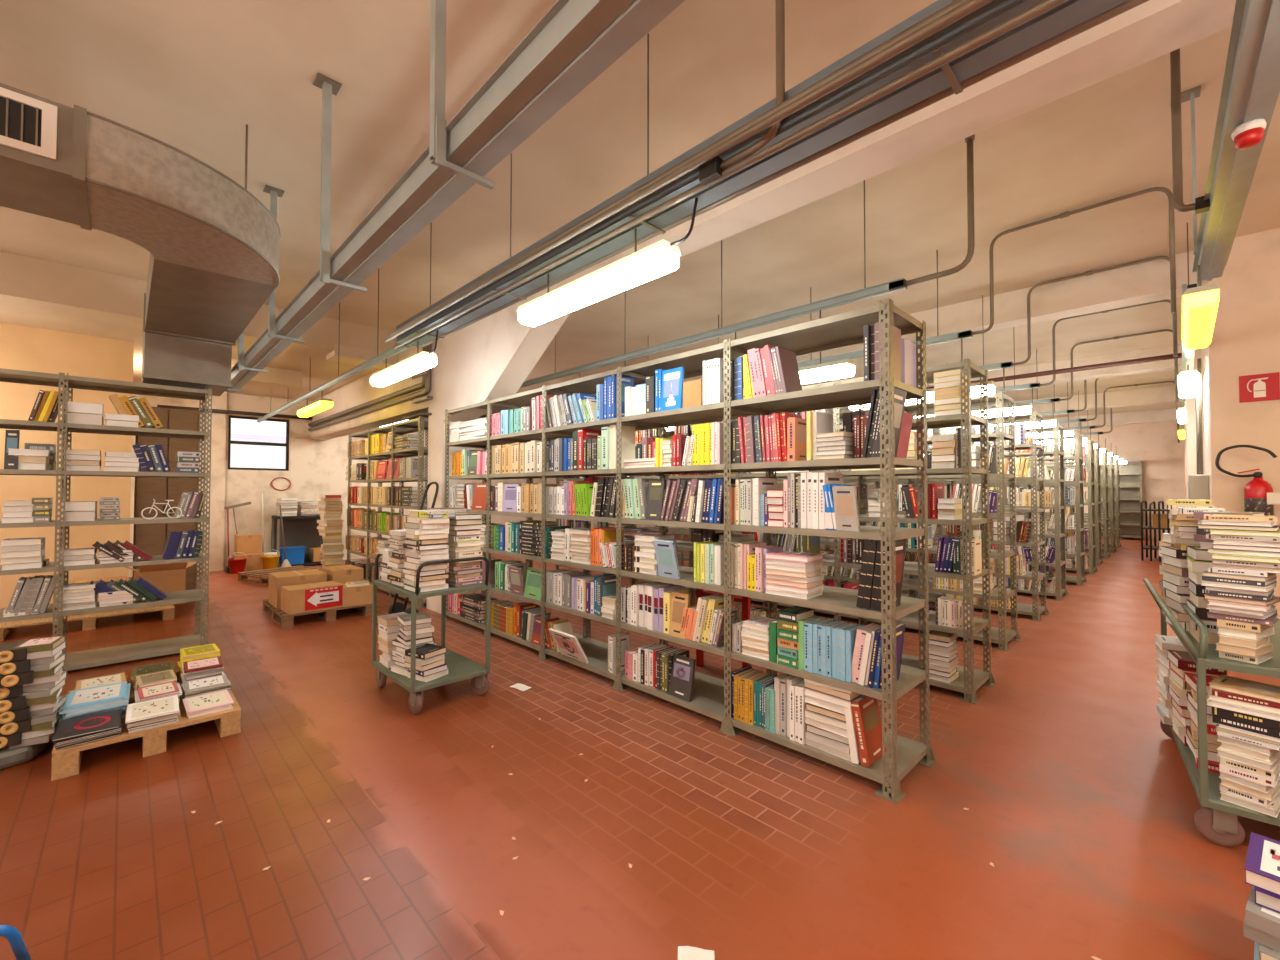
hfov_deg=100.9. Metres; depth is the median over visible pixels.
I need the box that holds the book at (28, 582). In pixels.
[12,577,32,615]
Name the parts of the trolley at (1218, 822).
leg, push handle, push handle, leg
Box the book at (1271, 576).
[1202,570,1275,581]
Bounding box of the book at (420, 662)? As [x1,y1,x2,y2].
[405,654,444,665]
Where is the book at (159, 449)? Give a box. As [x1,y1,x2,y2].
[155,444,170,471]
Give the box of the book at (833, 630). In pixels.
[831,622,848,677]
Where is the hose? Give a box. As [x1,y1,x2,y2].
[271,477,290,490]
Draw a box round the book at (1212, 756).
[1186,735,1219,761]
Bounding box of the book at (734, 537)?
[718,533,754,540]
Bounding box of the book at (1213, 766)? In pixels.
[1193,753,1219,773]
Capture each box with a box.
[0,640,26,662]
[0,659,30,675]
[0,670,33,687]
[0,685,22,699]
[0,695,25,712]
[0,706,29,723]
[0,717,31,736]
[0,732,21,748]
[73,576,126,614]
[124,562,195,607]
[233,552,263,571]
[234,534,261,554]
[245,367,301,389]
[268,569,326,608]
[281,581,342,614]
[309,547,322,561]
[321,565,363,583]
[342,583,372,606]
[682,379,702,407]
[1152,514,1169,527]
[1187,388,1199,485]
[1188,358,1209,499]
[1195,396,1197,474]
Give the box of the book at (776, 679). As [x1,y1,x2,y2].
[774,673,789,734]
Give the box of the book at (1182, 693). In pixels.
[1169,677,1190,698]
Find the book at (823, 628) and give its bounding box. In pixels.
[821,620,840,675]
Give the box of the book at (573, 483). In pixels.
[570,481,588,514]
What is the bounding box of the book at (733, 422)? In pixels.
[732,420,737,463]
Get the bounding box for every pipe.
[157,405,311,419]
[922,353,1181,389]
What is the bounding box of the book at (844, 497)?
[832,486,859,531]
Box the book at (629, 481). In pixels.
[627,479,635,518]
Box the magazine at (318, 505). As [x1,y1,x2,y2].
[317,504,343,507]
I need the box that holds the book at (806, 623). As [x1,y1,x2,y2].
[804,617,822,670]
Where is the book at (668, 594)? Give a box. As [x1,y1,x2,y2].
[664,588,688,633]
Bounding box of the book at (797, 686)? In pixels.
[795,682,804,741]
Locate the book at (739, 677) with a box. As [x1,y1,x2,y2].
[738,670,755,720]
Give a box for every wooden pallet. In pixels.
[0,604,174,640]
[51,671,240,780]
[238,565,320,585]
[263,599,371,628]
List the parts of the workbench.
leg, leg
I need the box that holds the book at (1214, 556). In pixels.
[1211,553,1279,562]
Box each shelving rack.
[0,368,211,674]
[347,416,427,608]
[440,298,935,802]
[556,359,995,703]
[635,391,1020,650]
[777,410,1048,620]
[820,423,1068,600]
[838,432,1086,586]
[934,446,1102,565]
[944,439,1097,574]
[990,454,1116,552]
[992,457,1121,547]
[1001,450,1110,558]
[1100,461,1143,539]
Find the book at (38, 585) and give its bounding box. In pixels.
[25,575,45,613]
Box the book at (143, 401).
[138,397,162,428]
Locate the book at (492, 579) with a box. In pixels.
[482,558,500,584]
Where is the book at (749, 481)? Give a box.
[747,479,751,524]
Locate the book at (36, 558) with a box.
[0,554,44,563]
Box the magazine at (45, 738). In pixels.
[9,722,58,748]
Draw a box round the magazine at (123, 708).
[59,694,129,721]
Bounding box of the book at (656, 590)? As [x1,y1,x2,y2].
[654,585,669,630]
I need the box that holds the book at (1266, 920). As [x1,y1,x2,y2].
[1245,886,1279,938]
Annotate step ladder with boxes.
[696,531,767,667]
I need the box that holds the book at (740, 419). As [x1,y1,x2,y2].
[738,417,745,462]
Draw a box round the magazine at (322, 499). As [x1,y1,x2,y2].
[321,498,340,500]
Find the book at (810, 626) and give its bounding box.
[808,618,825,672]
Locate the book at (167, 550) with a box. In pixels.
[162,530,176,558]
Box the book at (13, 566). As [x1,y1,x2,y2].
[2,561,42,569]
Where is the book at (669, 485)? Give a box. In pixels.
[661,480,677,519]
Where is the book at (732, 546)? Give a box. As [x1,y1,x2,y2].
[728,545,734,587]
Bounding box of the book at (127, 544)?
[122,540,151,559]
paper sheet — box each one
[510,683,531,690]
[678,946,714,959]
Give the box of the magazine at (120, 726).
[56,720,121,744]
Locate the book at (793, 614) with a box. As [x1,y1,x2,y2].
[777,606,813,622]
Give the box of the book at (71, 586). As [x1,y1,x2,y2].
[56,581,97,590]
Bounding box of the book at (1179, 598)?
[1165,589,1189,603]
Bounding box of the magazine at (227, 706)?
[187,706,230,716]
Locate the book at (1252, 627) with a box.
[1217,619,1271,632]
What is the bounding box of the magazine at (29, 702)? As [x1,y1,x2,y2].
[26,687,62,705]
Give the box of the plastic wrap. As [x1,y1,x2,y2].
[0,739,51,769]
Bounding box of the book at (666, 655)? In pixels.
[665,649,682,692]
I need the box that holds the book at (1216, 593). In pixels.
[1209,591,1273,601]
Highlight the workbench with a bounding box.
[271,514,322,567]
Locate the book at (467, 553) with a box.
[448,550,481,557]
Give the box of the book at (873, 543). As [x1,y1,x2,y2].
[863,540,878,608]
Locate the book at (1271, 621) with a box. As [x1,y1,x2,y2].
[1208,613,1277,625]
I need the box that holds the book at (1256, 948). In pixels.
[1254,942,1259,959]
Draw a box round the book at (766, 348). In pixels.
[764,345,775,394]
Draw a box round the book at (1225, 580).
[1202,576,1276,586]
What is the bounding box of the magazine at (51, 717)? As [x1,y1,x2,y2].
[31,709,57,724]
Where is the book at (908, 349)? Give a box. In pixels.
[901,338,915,386]
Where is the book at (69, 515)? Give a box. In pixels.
[61,511,96,521]
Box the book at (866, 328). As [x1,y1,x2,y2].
[863,325,870,380]
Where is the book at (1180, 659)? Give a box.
[1167,649,1226,674]
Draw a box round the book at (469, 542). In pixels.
[447,540,482,546]
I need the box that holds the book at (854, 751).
[843,701,860,763]
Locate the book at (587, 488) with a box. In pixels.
[583,484,593,515]
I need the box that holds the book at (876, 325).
[874,322,878,379]
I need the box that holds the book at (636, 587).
[634,582,650,625]
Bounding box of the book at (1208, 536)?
[1206,533,1279,541]
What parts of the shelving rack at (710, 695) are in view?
shelf, shelf, shelf, shelf, shelf, shelf, shelf, shelf, shelf, shelf, shelf, shelf, shelf, shelf, shelf, shelf, shelf, shelf, shelf, shelf, shelf, shelf, shelf, shelf, shelf, shelf, shelf, shelf, shelf, shelf, shelf, shelf, shelf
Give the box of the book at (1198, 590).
[1188,579,1209,596]
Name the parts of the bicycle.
bicycle frame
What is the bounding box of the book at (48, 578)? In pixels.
[32,575,52,612]
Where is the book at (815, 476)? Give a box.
[812,472,818,528]
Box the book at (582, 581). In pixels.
[580,577,593,611]
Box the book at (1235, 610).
[1206,604,1275,616]
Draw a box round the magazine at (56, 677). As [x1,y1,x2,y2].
[23,668,62,685]
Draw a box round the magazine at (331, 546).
[321,544,343,548]
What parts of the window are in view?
pane, pane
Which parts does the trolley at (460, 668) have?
leg, push handle, leg, leg, push handle, leg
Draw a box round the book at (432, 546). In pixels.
[403,543,445,550]
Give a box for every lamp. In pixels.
[297,391,332,417]
[370,330,437,386]
[517,198,697,326]
[735,310,855,384]
[849,339,995,410]
[912,368,1031,417]
[991,388,1056,428]
[1026,408,1073,437]
[1036,413,1087,444]
[1053,422,1097,449]
[1064,429,1105,452]
[1067,439,1117,460]
[1074,460,1126,464]
[1098,434,1112,456]
[1177,402,1185,423]
[1178,365,1198,397]
[1178,424,1184,438]
[1182,265,1219,349]
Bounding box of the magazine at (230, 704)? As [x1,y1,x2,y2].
[187,704,230,714]
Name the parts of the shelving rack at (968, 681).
shelf, shelf, shelf, shelf, shelf, shelf, shelf, shelf, shelf, shelf, shelf, shelf, shelf, shelf, shelf, shelf, shelf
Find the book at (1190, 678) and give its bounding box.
[1184,672,1216,693]
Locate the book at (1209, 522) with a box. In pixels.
[1201,520,1275,526]
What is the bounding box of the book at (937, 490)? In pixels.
[931,483,943,518]
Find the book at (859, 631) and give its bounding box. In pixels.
[852,622,874,682]
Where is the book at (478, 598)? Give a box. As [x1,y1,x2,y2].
[461,593,496,603]
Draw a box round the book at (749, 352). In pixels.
[747,349,757,396]
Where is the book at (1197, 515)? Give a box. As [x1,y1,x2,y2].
[1193,511,1264,518]
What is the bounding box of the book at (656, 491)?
[645,479,665,519]
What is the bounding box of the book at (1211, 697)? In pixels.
[1208,688,1279,714]
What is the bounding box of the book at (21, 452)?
[8,448,49,456]
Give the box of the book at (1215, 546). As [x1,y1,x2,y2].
[1212,544,1279,552]
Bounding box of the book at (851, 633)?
[846,624,865,682]
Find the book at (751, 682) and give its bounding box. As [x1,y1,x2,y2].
[749,673,769,724]
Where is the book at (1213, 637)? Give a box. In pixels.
[1189,622,1219,644]
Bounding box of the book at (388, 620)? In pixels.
[377,612,406,626]
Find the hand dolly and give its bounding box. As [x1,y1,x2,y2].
[0,925,31,959]
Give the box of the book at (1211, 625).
[1190,619,1217,632]
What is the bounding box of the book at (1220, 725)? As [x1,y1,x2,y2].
[1218,724,1279,742]
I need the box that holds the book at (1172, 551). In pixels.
[1160,546,1187,558]
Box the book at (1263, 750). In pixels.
[1217,735,1276,755]
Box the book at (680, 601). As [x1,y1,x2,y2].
[668,592,689,638]
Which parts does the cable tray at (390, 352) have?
hanger rod, hanger rod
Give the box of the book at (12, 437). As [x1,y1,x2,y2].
[4,430,19,468]
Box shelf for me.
[279,560,321,566]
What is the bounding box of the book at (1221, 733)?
[1217,730,1279,750]
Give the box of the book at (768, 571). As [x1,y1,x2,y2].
[766,568,821,577]
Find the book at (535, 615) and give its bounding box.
[528,611,550,641]
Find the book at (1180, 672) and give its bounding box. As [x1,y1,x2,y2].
[1169,660,1220,678]
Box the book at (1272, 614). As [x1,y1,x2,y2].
[1208,609,1276,619]
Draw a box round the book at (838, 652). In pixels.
[836,623,855,679]
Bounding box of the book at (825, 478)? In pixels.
[819,472,842,529]
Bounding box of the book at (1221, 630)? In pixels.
[1217,626,1273,639]
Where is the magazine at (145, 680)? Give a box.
[136,670,176,687]
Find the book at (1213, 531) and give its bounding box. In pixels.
[1209,529,1279,536]
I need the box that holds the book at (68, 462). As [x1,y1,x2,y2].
[64,460,101,465]
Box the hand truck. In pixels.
[371,482,438,624]
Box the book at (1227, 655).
[1219,651,1272,664]
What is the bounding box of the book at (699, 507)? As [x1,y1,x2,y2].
[695,480,704,521]
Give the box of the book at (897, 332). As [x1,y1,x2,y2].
[881,321,900,381]
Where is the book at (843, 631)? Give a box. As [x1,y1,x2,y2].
[840,624,859,680]
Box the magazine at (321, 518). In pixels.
[320,517,340,519]
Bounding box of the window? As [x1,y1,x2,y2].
[228,415,288,470]
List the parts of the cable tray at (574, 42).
bracket arm, hanger post, bracket arm, hanger post, ceiling plate, bracket arm, hanger post, ceiling plate, bracket arm, hanger post, bracket arm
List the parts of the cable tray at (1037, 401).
hanger rod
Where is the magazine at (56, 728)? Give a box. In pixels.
[54,728,121,745]
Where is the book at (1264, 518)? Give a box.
[1203,514,1276,521]
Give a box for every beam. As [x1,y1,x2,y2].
[0,251,395,400]
[311,0,1235,613]
[684,251,1206,381]
[918,344,1181,387]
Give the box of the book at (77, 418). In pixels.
[67,412,103,424]
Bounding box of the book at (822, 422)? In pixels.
[813,411,832,459]
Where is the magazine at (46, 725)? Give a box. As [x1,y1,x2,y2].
[22,710,61,732]
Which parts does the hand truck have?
loop frame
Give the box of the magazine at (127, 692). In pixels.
[59,683,130,714]
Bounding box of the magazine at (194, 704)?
[182,690,233,713]
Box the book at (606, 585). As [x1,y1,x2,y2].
[598,575,619,616]
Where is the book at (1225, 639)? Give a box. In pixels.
[1218,634,1269,648]
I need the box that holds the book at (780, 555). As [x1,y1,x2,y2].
[765,551,822,561]
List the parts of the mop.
handle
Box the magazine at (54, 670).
[34,661,63,677]
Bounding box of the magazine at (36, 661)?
[31,650,62,664]
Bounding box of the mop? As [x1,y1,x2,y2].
[279,505,290,567]
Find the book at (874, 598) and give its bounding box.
[870,540,880,609]
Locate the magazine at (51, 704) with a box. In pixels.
[30,696,59,710]
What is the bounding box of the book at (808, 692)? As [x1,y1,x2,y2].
[804,688,862,708]
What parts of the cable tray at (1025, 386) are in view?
hanger rod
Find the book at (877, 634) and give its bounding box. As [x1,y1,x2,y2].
[867,625,889,687]
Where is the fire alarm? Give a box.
[1231,119,1266,149]
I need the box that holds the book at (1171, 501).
[1166,499,1213,504]
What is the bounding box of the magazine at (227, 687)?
[181,686,230,697]
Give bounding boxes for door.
[133,407,198,604]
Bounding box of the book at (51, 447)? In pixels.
[25,443,56,453]
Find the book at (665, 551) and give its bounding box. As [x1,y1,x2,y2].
[653,540,679,578]
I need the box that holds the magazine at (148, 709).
[125,695,178,723]
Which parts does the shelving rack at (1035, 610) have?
shelf, shelf, shelf, shelf, shelf, shelf, shelf, shelf, shelf, shelf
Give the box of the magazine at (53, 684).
[23,671,66,691]
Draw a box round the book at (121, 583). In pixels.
[116,578,148,601]
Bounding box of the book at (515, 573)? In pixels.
[508,566,523,595]
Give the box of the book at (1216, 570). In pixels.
[1208,564,1269,576]
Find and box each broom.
[225,507,229,572]
[262,492,263,551]
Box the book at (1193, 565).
[1187,557,1212,572]
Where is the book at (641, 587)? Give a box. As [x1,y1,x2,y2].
[639,582,658,626]
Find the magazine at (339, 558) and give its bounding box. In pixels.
[323,557,341,561]
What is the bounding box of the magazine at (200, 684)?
[184,674,228,693]
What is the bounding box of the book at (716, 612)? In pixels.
[709,607,731,644]
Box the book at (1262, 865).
[1244,832,1279,895]
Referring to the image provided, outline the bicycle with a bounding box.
[141,499,181,518]
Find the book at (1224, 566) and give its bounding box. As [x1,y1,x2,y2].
[1212,563,1279,572]
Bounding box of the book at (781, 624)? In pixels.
[777,620,797,632]
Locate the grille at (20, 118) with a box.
[0,96,41,146]
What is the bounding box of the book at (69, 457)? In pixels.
[64,454,100,460]
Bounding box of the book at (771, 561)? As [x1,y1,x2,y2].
[765,558,822,567]
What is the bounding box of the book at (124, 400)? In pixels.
[118,396,144,427]
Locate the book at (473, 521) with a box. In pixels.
[449,519,482,524]
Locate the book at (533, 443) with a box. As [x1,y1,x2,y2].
[531,440,548,471]
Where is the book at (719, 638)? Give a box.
[714,608,737,646]
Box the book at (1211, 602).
[1208,599,1273,611]
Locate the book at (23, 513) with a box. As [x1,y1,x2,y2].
[3,511,32,517]
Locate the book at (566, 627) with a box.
[553,621,572,651]
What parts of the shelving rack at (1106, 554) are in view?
shelf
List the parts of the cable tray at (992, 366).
hanger rod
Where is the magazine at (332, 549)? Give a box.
[321,548,343,551]
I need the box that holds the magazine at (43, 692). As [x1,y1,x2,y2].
[21,678,65,698]
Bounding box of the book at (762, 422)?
[760,415,765,461]
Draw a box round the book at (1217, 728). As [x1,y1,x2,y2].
[1215,723,1279,745]
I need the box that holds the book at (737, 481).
[736,480,739,524]
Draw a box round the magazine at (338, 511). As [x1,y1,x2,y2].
[317,510,342,513]
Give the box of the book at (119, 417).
[105,413,138,421]
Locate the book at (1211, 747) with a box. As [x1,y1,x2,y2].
[1186,725,1219,752]
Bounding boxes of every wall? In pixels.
[129,393,783,576]
[810,422,1184,539]
[1201,227,1279,618]
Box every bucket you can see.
[228,552,246,573]
[261,549,279,569]
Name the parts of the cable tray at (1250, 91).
ceiling plate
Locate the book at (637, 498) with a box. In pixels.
[634,478,644,518]
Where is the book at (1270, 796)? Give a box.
[1220,778,1279,801]
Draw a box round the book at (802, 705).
[799,684,806,744]
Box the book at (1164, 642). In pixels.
[1155,634,1187,651]
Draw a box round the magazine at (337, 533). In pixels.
[319,532,341,535]
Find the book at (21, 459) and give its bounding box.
[18,456,49,463]
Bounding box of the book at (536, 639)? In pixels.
[530,618,544,645]
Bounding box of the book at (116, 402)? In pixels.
[109,394,132,421]
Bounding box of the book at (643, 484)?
[638,479,658,518]
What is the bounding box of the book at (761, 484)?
[755,478,776,525]
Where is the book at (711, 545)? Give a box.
[710,542,725,583]
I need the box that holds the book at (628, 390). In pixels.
[625,386,632,415]
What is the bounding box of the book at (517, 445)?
[515,442,519,472]
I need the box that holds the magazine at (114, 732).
[56,732,117,746]
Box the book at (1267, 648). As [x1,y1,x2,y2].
[1215,641,1272,657]
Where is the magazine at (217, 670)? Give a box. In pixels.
[184,668,222,677]
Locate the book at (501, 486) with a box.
[498,483,520,510]
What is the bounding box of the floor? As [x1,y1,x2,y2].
[0,530,1279,959]
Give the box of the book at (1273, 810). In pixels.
[1220,791,1279,817]
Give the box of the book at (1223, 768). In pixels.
[1219,763,1279,787]
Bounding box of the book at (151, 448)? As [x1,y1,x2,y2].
[147,444,162,471]
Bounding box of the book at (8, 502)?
[5,500,33,505]
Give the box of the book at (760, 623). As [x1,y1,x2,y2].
[742,617,774,631]
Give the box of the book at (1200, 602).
[1189,590,1208,607]
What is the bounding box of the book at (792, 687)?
[789,678,803,740]
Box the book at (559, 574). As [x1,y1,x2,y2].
[558,571,577,604]
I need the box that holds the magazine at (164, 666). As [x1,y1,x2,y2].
[132,661,174,677]
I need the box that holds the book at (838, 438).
[816,436,853,442]
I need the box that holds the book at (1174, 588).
[1162,579,1189,594]
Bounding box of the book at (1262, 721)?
[1212,706,1279,729]
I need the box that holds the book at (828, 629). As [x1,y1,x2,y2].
[826,621,845,677]
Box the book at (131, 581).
[127,577,157,600]
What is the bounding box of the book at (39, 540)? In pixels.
[1,537,45,545]
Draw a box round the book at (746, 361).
[743,354,752,397]
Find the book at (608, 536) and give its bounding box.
[601,529,623,565]
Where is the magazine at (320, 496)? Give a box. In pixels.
[319,495,340,497]
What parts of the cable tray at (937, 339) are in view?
hanger rod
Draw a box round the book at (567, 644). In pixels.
[548,628,588,663]
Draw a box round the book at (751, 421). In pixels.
[749,416,755,462]
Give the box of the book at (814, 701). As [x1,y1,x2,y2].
[804,695,844,714]
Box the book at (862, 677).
[858,626,880,685]
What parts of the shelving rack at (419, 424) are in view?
shelf, shelf, shelf, shelf, shelf, shelf, shelf, shelf, shelf, shelf, shelf, shelf, shelf, shelf, shelf, shelf, shelf, shelf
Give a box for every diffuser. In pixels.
[297,401,332,417]
[370,355,436,386]
[518,247,678,326]
[799,363,854,384]
[849,385,994,410]
[914,406,1030,417]
[992,420,1055,428]
[1026,430,1072,437]
[1036,438,1086,444]
[1053,444,1096,449]
[1177,410,1185,423]
[1178,430,1184,438]
[1183,289,1218,349]
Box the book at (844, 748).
[805,731,849,754]
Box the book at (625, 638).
[609,633,629,672]
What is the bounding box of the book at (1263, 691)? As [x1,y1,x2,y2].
[1209,675,1279,702]
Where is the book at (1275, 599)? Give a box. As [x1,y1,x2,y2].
[1204,593,1279,606]
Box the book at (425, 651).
[405,644,445,659]
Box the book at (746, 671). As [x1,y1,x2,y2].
[734,668,754,719]
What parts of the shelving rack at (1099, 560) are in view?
shelf, shelf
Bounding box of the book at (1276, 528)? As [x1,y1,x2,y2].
[1198,523,1279,531]
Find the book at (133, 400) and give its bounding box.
[128,396,153,427]
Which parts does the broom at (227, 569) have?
handle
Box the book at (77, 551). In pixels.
[57,548,96,555]
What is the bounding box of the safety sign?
[1239,372,1279,402]
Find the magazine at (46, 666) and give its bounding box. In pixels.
[30,654,64,671]
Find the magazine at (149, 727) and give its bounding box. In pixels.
[129,717,177,732]
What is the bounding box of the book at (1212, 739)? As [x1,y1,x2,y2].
[1190,719,1221,745]
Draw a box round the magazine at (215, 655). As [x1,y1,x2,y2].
[180,654,219,662]
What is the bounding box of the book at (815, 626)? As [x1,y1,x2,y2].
[813,619,830,673]
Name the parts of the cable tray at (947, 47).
bracket arm, hanger rod, bracket arm, hanger rod, bracket arm, hanger rod, bracket arm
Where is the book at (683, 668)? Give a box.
[669,654,695,701]
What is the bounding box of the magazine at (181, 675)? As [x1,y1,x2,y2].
[180,671,223,682]
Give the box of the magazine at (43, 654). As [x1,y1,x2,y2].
[27,641,65,658]
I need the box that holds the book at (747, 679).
[745,672,763,723]
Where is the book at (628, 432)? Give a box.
[609,425,634,468]
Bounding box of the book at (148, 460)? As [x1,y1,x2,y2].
[140,444,155,471]
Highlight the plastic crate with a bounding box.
[279,546,306,564]
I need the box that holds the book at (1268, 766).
[1216,745,1279,771]
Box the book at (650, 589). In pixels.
[647,583,672,629]
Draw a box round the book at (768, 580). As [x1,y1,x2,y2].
[765,578,822,588]
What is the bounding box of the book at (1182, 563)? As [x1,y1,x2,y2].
[1163,555,1187,567]
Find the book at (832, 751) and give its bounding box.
[805,739,850,761]
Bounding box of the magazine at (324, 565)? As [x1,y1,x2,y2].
[323,564,341,566]
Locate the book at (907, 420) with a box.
[897,412,912,457]
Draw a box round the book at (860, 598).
[856,539,869,607]
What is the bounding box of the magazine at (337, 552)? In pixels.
[322,551,342,554]
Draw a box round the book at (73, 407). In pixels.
[68,401,102,414]
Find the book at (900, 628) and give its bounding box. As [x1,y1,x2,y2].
[879,623,905,688]
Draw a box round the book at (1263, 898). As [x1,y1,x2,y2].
[1254,887,1279,912]
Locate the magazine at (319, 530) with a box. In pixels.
[318,529,342,532]
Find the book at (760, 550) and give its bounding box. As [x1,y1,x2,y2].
[758,546,777,591]
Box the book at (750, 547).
[747,542,765,588]
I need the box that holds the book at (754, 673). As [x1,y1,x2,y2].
[741,670,761,722]
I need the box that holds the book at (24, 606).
[19,575,38,611]
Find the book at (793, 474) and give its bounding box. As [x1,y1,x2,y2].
[791,473,800,527]
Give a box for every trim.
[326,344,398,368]
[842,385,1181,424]
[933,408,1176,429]
[1184,423,1187,498]
[1184,439,1185,498]
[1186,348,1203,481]
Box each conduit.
[699,0,784,187]
[889,134,974,292]
[958,187,1175,337]
[1001,256,1177,367]
[1030,299,1177,387]
[1052,329,1178,403]
[1067,380,1178,417]
[1079,378,1178,427]
[1089,381,1178,435]
[1101,408,1179,442]
[1170,48,1209,213]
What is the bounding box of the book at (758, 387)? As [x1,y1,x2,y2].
[751,348,761,396]
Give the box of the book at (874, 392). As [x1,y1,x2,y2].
[862,389,876,457]
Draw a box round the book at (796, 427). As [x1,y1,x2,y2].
[787,417,806,460]
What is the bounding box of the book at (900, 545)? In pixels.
[877,539,906,611]
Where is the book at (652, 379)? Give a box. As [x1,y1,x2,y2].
[650,376,654,412]
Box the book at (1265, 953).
[1258,943,1279,959]
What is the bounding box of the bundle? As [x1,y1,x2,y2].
[308,343,432,430]
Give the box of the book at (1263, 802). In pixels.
[1220,785,1279,806]
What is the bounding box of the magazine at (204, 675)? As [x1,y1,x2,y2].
[186,671,221,679]
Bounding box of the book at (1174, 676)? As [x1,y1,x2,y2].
[1169,668,1191,689]
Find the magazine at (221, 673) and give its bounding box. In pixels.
[185,673,221,680]
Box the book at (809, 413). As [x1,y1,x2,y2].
[807,411,812,459]
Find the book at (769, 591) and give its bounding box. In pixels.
[765,588,822,598]
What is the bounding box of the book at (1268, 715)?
[1207,697,1279,720]
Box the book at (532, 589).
[523,567,546,600]
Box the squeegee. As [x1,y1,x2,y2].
[224,502,250,534]
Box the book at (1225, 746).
[1220,742,1279,761]
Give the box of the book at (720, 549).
[717,544,734,584]
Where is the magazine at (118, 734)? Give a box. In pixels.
[56,733,120,749]
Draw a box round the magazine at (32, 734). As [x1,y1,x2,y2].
[22,721,58,739]
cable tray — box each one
[225,0,684,392]
[257,268,409,422]
[384,0,1148,348]
[520,180,905,387]
[718,250,971,367]
[826,327,1039,410]
[837,349,1058,422]
[846,386,1073,415]
[933,382,1085,431]
[978,295,1011,370]
[1064,390,1094,429]
[1080,410,1102,434]
[1181,0,1279,280]
[1181,223,1201,427]
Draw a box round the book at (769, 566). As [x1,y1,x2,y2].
[765,563,821,572]
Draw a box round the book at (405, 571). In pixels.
[402,568,445,576]
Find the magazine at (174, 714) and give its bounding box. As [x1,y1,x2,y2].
[127,712,179,726]
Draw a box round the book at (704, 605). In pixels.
[695,595,721,641]
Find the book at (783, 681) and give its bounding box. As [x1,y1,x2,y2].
[780,675,792,735]
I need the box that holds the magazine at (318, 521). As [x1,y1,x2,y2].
[317,520,343,523]
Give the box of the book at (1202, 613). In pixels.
[1186,599,1216,620]
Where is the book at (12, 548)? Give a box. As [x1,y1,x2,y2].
[0,543,44,551]
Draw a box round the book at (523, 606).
[516,602,538,637]
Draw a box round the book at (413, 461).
[408,457,424,477]
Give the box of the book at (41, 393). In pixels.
[28,390,44,420]
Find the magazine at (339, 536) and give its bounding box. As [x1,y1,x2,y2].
[322,535,342,538]
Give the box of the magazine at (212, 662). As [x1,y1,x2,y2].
[183,656,222,672]
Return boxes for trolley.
[372,554,490,713]
[1143,578,1279,846]
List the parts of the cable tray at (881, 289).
hanger rod, hanger rod, hanger rod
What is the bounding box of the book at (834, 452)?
[816,450,853,455]
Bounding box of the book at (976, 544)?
[972,539,981,575]
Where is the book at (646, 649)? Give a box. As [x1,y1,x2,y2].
[645,643,665,685]
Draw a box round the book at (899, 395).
[877,387,906,456]
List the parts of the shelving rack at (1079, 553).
shelf, shelf, shelf, shelf, shelf, shelf, shelf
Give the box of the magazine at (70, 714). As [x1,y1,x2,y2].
[66,702,127,717]
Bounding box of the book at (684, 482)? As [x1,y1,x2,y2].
[674,480,686,520]
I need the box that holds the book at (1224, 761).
[1220,757,1279,778]
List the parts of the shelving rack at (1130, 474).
shelf, shelf, shelf, shelf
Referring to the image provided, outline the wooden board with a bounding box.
[403,412,431,419]
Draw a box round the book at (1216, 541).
[1213,539,1279,546]
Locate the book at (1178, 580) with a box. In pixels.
[1162,571,1188,585]
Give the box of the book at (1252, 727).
[1212,714,1279,738]
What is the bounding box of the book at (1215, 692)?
[1212,689,1279,708]
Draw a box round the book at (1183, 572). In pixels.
[1163,563,1187,576]
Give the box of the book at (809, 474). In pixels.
[807,472,814,528]
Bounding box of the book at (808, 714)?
[804,709,846,729]
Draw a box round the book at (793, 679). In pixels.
[787,676,802,736]
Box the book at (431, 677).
[407,668,447,681]
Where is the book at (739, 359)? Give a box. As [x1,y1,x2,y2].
[737,357,742,399]
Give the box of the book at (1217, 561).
[1212,559,1279,567]
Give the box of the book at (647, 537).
[634,534,673,541]
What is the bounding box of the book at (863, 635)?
[854,624,880,682]
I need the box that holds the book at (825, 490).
[822,485,833,529]
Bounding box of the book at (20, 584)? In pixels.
[6,576,27,613]
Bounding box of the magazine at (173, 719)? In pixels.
[127,718,176,730]
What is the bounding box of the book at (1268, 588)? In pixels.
[1201,580,1276,591]
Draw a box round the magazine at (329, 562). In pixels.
[321,560,343,564]
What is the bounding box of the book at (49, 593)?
[38,574,60,612]
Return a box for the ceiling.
[0,0,1279,422]
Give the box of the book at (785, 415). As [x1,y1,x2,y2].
[782,412,801,460]
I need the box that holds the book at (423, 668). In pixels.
[405,659,444,671]
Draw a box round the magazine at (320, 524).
[319,523,342,526]
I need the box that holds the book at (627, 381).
[611,374,633,417]
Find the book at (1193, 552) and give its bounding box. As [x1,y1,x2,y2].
[1186,546,1211,560]
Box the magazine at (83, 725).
[52,709,121,741]
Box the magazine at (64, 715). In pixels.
[63,705,125,719]
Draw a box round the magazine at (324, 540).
[323,539,341,542]
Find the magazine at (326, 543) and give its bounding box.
[323,542,341,545]
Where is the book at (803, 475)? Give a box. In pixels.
[801,473,806,528]
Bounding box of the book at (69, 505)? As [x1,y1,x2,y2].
[61,501,96,510]
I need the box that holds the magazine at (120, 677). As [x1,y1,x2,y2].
[76,672,125,689]
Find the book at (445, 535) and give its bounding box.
[405,533,447,539]

